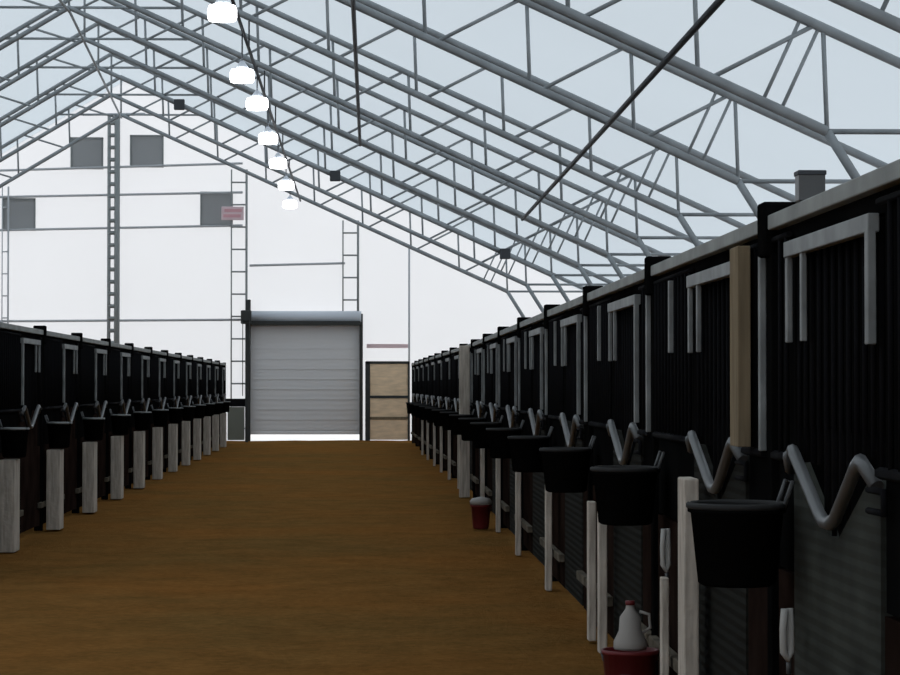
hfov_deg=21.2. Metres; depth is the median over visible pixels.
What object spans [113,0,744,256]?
roof truss
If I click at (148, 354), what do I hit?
grille
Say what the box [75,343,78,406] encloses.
grille
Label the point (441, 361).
grille
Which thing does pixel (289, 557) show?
floor
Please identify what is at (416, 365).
grille
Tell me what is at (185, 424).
wooden board
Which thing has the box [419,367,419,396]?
grille
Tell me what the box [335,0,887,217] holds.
roof truss
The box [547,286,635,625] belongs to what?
stall
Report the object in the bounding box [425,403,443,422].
tub
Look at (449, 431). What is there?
wooden board
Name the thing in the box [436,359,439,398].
grille
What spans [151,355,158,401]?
grille
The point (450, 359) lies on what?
grille
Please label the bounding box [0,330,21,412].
grille
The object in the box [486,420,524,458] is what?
tub
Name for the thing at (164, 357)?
grille
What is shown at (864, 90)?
ceiling
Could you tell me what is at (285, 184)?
lamp
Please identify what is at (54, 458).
wooden board
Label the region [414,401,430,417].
tub
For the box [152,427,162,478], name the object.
wooden board
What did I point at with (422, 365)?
stall
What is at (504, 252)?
junction box
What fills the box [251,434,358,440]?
ground
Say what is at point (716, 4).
cable
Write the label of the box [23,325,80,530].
stall
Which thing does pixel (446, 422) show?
tub
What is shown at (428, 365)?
grille
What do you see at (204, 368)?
grille
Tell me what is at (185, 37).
roof truss
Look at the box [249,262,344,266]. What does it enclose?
beam
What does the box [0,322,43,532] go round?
stall
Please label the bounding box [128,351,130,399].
grille
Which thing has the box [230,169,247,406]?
lattice column
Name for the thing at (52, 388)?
grille
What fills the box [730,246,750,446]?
wooden plank
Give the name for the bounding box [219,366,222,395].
grille
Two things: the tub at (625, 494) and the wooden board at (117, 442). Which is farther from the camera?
the wooden board at (117, 442)
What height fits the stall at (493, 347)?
2.270 m
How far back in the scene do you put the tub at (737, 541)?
8.19 m
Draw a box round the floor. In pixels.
[0,440,613,674]
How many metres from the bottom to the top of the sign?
0.400 m
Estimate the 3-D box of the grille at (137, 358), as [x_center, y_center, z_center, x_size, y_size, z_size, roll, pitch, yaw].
[-5.027,0.640,38.467,0.031,0.810,1.710,0,-1,-2]
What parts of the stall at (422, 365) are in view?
corner post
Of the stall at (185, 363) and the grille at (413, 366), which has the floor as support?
the stall at (185, 363)
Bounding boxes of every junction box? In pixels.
[174,99,184,109]
[330,170,339,180]
[500,248,509,258]
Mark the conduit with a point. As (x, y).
(247, 41)
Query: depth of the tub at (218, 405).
59.25 m
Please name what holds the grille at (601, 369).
attached to the stall at (622, 397)
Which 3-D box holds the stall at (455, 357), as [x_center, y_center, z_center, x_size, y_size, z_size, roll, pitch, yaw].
[1.816,1.270,39.850,3.492,2.270,3.660,0,-1,-2]
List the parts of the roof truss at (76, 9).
leg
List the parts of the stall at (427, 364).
panel, panel, door, corner post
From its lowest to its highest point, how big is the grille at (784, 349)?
0.810 m
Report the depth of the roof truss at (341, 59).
38.30 m
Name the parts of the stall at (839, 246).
panel, head frame, yoke rail, rail, door, panel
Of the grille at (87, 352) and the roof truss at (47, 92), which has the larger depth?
the roof truss at (47, 92)
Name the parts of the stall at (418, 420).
panel, door, corner post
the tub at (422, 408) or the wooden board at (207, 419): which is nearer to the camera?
the tub at (422, 408)
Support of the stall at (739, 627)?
on the floor
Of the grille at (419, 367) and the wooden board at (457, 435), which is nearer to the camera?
the wooden board at (457, 435)
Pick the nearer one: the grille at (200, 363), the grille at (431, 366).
the grille at (431, 366)
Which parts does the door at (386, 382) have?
cross rail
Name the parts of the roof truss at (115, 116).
ridge post, leg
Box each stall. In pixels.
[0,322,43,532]
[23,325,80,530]
[46,333,108,512]
[83,338,131,499]
[109,343,150,488]
[144,347,166,479]
[151,350,180,471]
[167,353,192,465]
[187,355,202,459]
[197,357,211,454]
[207,359,218,447]
[215,360,225,443]
[411,361,417,445]
[415,359,422,449]
[419,357,427,453]
[424,355,433,458]
[429,353,440,464]
[435,350,447,470]
[443,347,456,477]
[451,344,467,477]
[465,339,479,497]
[471,334,491,510]
[484,326,508,527]
[500,317,530,550]
[520,304,571,580]
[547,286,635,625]
[585,256,735,674]
[649,202,879,674]
[768,159,899,674]
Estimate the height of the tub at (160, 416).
0.366 m
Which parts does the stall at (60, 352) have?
corner post, panel, panel, rail, door, yoke rail, head frame, panel, kick rail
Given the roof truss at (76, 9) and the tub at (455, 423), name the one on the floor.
the roof truss at (76, 9)
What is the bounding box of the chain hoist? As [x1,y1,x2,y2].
[241,310,251,395]
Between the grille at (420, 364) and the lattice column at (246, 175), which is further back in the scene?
the lattice column at (246, 175)
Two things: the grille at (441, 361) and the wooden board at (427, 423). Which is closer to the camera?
the grille at (441, 361)
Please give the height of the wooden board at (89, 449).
0.890 m
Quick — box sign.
[221,207,243,219]
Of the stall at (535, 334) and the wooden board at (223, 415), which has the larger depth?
the wooden board at (223, 415)
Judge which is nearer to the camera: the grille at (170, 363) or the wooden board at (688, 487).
the wooden board at (688, 487)
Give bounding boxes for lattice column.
[1,186,8,323]
[107,116,119,343]
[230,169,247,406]
[342,220,358,310]
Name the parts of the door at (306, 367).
guide rail, guide rail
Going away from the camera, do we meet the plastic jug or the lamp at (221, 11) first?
the plastic jug
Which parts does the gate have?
rail, gate panel, gate post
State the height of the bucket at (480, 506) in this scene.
0.360 m
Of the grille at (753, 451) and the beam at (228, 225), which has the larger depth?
the beam at (228, 225)
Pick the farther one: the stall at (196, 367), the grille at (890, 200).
the stall at (196, 367)
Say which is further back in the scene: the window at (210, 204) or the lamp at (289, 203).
the window at (210, 204)
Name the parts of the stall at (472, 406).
head frame, door, panel, corner post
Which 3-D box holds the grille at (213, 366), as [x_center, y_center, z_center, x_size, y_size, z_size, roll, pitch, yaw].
[-5.949,1.079,60.164,0.031,0.810,1.710,0,-1,-2]
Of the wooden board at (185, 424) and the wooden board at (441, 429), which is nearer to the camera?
the wooden board at (441, 429)
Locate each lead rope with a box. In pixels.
[660,528,670,577]
[779,608,794,673]
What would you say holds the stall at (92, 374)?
on the floor
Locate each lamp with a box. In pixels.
[208,0,236,22]
[230,34,253,83]
[246,65,267,110]
[258,105,277,144]
[269,133,286,168]
[278,158,293,189]
[283,180,296,208]
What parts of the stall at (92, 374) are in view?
corner post, panel, panel, rail, door, yoke rail, head frame, panel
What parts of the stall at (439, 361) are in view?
panel, panel, yoke rail, corner post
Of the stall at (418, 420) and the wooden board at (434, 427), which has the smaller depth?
the wooden board at (434, 427)
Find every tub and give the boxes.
[0,420,29,457]
[44,415,71,447]
[80,412,104,440]
[109,409,130,434]
[132,407,151,429]
[151,405,168,425]
[167,403,182,422]
[180,402,195,419]
[192,401,205,417]
[202,400,214,415]
[211,399,222,413]
[219,398,229,411]
[406,399,420,413]
[410,400,424,415]
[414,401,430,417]
[419,402,436,419]
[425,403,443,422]
[432,405,452,425]
[440,412,458,429]
[449,409,474,434]
[458,412,487,440]
[470,415,502,448]
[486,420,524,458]
[507,426,553,471]
[539,436,595,492]
[590,451,664,525]
[686,479,794,587]
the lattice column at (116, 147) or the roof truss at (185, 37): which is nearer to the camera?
the roof truss at (185, 37)
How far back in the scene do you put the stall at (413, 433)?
65.12 m
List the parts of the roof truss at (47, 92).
ridge post, leg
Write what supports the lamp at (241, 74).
hanging from the conduit
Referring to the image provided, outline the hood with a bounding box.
[250,311,360,324]
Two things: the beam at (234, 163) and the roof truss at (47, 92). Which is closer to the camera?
the roof truss at (47, 92)
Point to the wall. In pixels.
(166, 273)
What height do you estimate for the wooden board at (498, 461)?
1.008 m
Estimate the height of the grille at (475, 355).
0.810 m
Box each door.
[245,300,362,440]
[365,361,409,440]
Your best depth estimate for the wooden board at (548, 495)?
18.75 m
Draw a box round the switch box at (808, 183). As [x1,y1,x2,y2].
[794,170,826,202]
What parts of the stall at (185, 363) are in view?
corner post, panel, panel, yoke rail, head frame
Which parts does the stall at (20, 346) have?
panel, panel, rail, door, yoke rail, head frame, panel, kick rail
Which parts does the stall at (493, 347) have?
kick rail, panel, rail, panel, head frame, yoke rail, door, corner post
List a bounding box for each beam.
[0,162,242,171]
[0,191,242,197]
[0,224,242,230]
[0,319,240,321]
[83,113,144,113]
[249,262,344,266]
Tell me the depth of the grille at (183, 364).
49.37 m
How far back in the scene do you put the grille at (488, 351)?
29.89 m
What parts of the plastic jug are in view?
handle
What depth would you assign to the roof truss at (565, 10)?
25.82 m
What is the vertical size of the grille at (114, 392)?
0.810 m
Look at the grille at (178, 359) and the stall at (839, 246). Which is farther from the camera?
the grille at (178, 359)
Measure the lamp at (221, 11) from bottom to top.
0.746 m
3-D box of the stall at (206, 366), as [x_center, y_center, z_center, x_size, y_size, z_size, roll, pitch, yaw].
[-7.527,1.621,57.208,3.492,2.270,3.620,0,-1,-2]
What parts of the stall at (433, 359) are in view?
panel, yoke rail, corner post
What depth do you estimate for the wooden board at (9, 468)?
23.05 m
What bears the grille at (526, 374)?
attached to the stall at (535, 334)
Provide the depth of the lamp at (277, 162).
50.67 m
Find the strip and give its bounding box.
[367,344,407,347]
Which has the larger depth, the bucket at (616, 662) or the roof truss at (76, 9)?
the roof truss at (76, 9)
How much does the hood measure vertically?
0.422 m
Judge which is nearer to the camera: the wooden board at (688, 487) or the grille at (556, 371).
the wooden board at (688, 487)
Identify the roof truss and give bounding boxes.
[0,0,662,285]
[0,0,702,278]
[0,22,641,301]
[0,53,613,312]
[0,75,583,316]
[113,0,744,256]
[204,0,794,246]
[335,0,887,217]
[530,0,899,178]
[829,0,899,32]
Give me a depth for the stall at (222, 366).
64.28 m
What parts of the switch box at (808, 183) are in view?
lid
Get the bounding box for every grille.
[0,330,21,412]
[38,337,42,409]
[43,338,62,409]
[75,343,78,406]
[80,344,94,406]
[105,347,107,404]
[108,348,120,404]
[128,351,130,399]
[132,352,141,402]
[148,354,149,397]
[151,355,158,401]
[164,357,165,396]
[167,357,173,399]
[178,359,179,395]
[180,360,185,398]
[192,361,196,397]
[200,363,201,394]
[202,363,206,396]
[211,364,214,396]
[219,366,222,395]
[412,366,413,392]
[415,365,417,395]
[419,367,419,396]
[420,364,421,393]
[424,362,426,396]
[428,365,429,397]
[430,361,432,397]
[434,363,435,398]
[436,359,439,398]
[441,361,442,399]
[443,356,446,399]
[450,359,450,400]
[451,354,456,401]
[473,347,478,404]
[485,342,491,406]
[500,335,509,410]
[520,327,532,414]
[542,322,547,417]
[548,315,564,419]
[579,308,587,425]
[588,297,612,428]
[637,285,650,436]
[652,267,693,443]
[741,243,766,457]
[770,231,791,460]
[875,190,899,482]
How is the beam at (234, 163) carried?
attached to the lattice column at (116, 147)
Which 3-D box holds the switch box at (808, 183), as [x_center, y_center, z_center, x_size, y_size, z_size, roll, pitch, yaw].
[1.213,-0.509,8.086,0.096,0.104,0.088,0,-1,-2]
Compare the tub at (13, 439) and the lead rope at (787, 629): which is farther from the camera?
the tub at (13, 439)
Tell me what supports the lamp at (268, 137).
hanging from the conduit
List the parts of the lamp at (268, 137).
drop rod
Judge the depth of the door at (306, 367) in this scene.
70.93 m
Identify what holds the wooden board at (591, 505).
on the floor
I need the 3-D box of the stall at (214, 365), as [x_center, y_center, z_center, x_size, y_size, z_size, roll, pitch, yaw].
[-7.681,1.694,60.824,3.492,2.270,3.620,0,-1,-2]
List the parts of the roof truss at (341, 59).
leg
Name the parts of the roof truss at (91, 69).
ridge post, leg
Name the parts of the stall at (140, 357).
corner post, panel, panel, rail, door, yoke rail, head frame, panel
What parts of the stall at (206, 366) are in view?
corner post, panel, head frame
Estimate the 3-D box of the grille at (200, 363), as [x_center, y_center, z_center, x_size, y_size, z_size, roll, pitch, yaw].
[-5.745,0.982,55.359,0.031,0.810,0.230,0,-1,-2]
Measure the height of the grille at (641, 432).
0.810 m
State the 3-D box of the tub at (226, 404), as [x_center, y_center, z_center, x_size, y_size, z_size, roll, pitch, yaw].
[-5.916,1.780,63.008,0.306,0.366,0.393,0,-1,-2]
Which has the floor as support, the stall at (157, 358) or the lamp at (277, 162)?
the stall at (157, 358)
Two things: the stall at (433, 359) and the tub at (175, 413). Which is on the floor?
the stall at (433, 359)
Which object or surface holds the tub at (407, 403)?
hanging from the stall at (422, 365)
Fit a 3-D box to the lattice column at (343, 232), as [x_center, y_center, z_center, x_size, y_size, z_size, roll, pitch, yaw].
[-2.933,-2.110,70.909,0.500,2.699,0.070,0,-1,-2]
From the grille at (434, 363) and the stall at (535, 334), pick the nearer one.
the stall at (535, 334)
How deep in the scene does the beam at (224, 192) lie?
70.76 m
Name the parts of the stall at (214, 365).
head frame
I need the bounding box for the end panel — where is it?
[412,363,414,442]
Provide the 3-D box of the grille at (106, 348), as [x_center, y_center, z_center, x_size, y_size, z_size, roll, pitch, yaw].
[-4.822,0.543,33.662,0.031,0.810,0.230,0,-1,-2]
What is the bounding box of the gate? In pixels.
[226,397,247,441]
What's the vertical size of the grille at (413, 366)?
0.810 m
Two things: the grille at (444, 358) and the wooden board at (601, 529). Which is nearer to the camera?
the wooden board at (601, 529)
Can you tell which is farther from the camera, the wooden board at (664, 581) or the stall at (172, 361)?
the stall at (172, 361)
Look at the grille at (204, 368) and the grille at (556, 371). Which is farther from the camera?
the grille at (204, 368)
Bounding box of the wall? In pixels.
[0,81,582,440]
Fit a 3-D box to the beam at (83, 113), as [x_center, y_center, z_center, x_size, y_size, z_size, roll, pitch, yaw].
[-9.915,-6.585,70.813,1.838,0.102,0.072,0,-1,-2]
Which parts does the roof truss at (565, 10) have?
leg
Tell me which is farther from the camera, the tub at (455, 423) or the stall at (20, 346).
the tub at (455, 423)
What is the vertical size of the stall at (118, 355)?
2.270 m
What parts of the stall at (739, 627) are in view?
kick rail, panel, rail, head frame, panel, yoke rail, door, panel, corner post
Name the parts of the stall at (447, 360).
panel, panel, head frame, yoke rail, door, corner post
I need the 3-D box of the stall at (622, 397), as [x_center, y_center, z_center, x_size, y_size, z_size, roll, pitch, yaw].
[2.698,0.753,14.233,3.492,2.270,3.660,0,-1,-2]
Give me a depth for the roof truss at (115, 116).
69.42 m
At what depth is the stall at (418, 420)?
61.47 m
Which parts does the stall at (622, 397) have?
kick rail, panel, rail, panel, yoke rail, head frame, door, kick rail, panel, corner post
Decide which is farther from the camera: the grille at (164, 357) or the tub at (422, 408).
the tub at (422, 408)
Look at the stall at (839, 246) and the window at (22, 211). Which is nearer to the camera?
the stall at (839, 246)
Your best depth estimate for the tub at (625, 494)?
11.84 m
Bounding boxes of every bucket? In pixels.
[470,497,491,528]
[601,647,659,674]
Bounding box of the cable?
[521,0,724,220]
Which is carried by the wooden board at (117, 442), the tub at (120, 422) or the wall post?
the tub at (120, 422)
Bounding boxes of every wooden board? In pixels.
[0,459,19,552]
[46,449,63,529]
[82,442,96,512]
[111,436,123,498]
[133,431,144,487]
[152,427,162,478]
[168,424,177,471]
[182,421,189,464]
[193,419,200,459]
[203,416,210,454]
[212,415,218,450]
[220,413,225,446]
[421,420,423,454]
[427,423,428,459]
[433,423,435,465]
[440,426,442,471]
[448,430,450,479]
[457,435,458,488]
[459,346,469,496]
[480,449,484,496]
[496,458,500,531]
[515,472,520,555]
[545,490,551,590]
[587,501,595,640]
[597,513,606,653]
[660,577,668,674]
[678,477,698,674]
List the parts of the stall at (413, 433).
corner post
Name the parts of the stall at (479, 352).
kick rail, rail, panel, panel, head frame, yoke rail, door, corner post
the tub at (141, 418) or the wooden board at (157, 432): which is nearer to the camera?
the tub at (141, 418)
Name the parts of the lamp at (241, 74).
drop rod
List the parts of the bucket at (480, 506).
lid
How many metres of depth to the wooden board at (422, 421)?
55.62 m
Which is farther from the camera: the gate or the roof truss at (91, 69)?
the gate
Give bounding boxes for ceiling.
[0,0,899,290]
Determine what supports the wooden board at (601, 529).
on the floor
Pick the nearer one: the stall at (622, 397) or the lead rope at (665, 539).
the lead rope at (665, 539)
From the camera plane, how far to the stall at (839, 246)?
7.56 m
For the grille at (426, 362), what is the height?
0.810 m
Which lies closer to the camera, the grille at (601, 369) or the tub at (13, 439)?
the grille at (601, 369)
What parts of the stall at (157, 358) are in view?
corner post, panel, panel, rail, door, yoke rail, head frame, panel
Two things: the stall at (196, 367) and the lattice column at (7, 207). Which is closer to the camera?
the stall at (196, 367)
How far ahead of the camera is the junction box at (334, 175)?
59.03 m
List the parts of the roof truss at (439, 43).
leg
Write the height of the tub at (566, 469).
0.366 m
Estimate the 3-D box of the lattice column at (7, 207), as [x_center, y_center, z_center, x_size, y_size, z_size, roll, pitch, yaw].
[-13.077,-0.710,70.551,0.223,7.471,0.056,0,-1,-2]
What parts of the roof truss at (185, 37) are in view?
ridge post, leg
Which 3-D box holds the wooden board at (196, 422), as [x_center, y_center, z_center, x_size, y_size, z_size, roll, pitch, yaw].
[-5.492,2.209,52.145,0.150,0.890,0.340,0,-1,-2]
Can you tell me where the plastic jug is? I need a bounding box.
[613,600,651,650]
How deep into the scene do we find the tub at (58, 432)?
26.71 m
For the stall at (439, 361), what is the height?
2.270 m
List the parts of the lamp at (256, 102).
drop rod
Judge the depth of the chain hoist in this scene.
70.07 m
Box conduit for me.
[231,0,300,201]
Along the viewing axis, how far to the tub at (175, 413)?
44.79 m
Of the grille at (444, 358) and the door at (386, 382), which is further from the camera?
the door at (386, 382)
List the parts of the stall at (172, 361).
corner post, panel, panel, rail, yoke rail, head frame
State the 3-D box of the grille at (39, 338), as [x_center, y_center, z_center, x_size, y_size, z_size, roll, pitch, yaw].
[-4.515,0.397,26.430,0.031,0.810,0.230,0,-1,-2]
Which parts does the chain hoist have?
hand chain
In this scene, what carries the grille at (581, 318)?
attached to the stall at (569, 325)
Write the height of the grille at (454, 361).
0.810 m
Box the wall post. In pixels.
[408,248,409,439]
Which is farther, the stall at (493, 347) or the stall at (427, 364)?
the stall at (427, 364)
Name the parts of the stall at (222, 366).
corner post, head frame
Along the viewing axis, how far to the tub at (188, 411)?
48.41 m
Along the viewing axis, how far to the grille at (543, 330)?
20.20 m
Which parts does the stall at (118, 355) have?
corner post, panel, panel, rail, door, yoke rail, head frame, panel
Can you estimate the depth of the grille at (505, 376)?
26.23 m
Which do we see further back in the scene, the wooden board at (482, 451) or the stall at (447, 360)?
the stall at (447, 360)
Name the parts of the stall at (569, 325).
kick rail, panel, rail, panel, head frame, yoke rail, door, kick rail, panel, corner post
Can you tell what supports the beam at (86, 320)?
attached to the lattice column at (7, 207)
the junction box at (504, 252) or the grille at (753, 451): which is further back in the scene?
the junction box at (504, 252)
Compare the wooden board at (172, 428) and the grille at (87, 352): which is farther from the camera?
the wooden board at (172, 428)
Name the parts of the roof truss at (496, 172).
leg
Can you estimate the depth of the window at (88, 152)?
70.89 m
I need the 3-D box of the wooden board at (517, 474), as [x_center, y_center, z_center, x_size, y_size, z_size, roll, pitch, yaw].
[0.645,1.527,22.707,0.050,1.064,0.120,0,-1,-2]
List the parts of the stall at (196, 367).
corner post, panel, panel, yoke rail, head frame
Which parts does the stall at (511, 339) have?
kick rail, panel, rail, panel, yoke rail, head frame, door, corner post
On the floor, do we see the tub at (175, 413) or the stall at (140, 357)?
the stall at (140, 357)
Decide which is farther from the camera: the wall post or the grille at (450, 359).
the wall post
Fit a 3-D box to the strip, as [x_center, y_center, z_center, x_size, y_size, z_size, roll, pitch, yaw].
[-1.856,0.251,71.114,1.224,0.120,0.035,0,-1,-2]
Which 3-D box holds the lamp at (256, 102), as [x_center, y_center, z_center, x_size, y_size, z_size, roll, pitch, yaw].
[-3.217,-4.165,40.037,0.370,0.746,0.370,0,-1,-2]
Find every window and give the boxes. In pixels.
[3,198,35,228]
[70,137,102,166]
[130,135,163,167]
[200,194,232,224]
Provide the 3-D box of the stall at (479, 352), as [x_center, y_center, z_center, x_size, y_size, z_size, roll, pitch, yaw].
[2.103,1.122,32.519,3.492,2.270,3.660,0,-1,-2]
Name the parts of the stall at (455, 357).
panel, rail, panel, door, yoke rail, head frame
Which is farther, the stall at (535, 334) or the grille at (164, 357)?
the grille at (164, 357)
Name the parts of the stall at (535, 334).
kick rail, panel, rail, panel, head frame, yoke rail, door, kick rail, corner post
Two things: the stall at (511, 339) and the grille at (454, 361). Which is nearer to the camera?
the stall at (511, 339)
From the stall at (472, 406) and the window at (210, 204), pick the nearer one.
the stall at (472, 406)
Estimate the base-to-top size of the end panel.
2.250 m
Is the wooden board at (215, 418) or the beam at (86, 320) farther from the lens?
the beam at (86, 320)

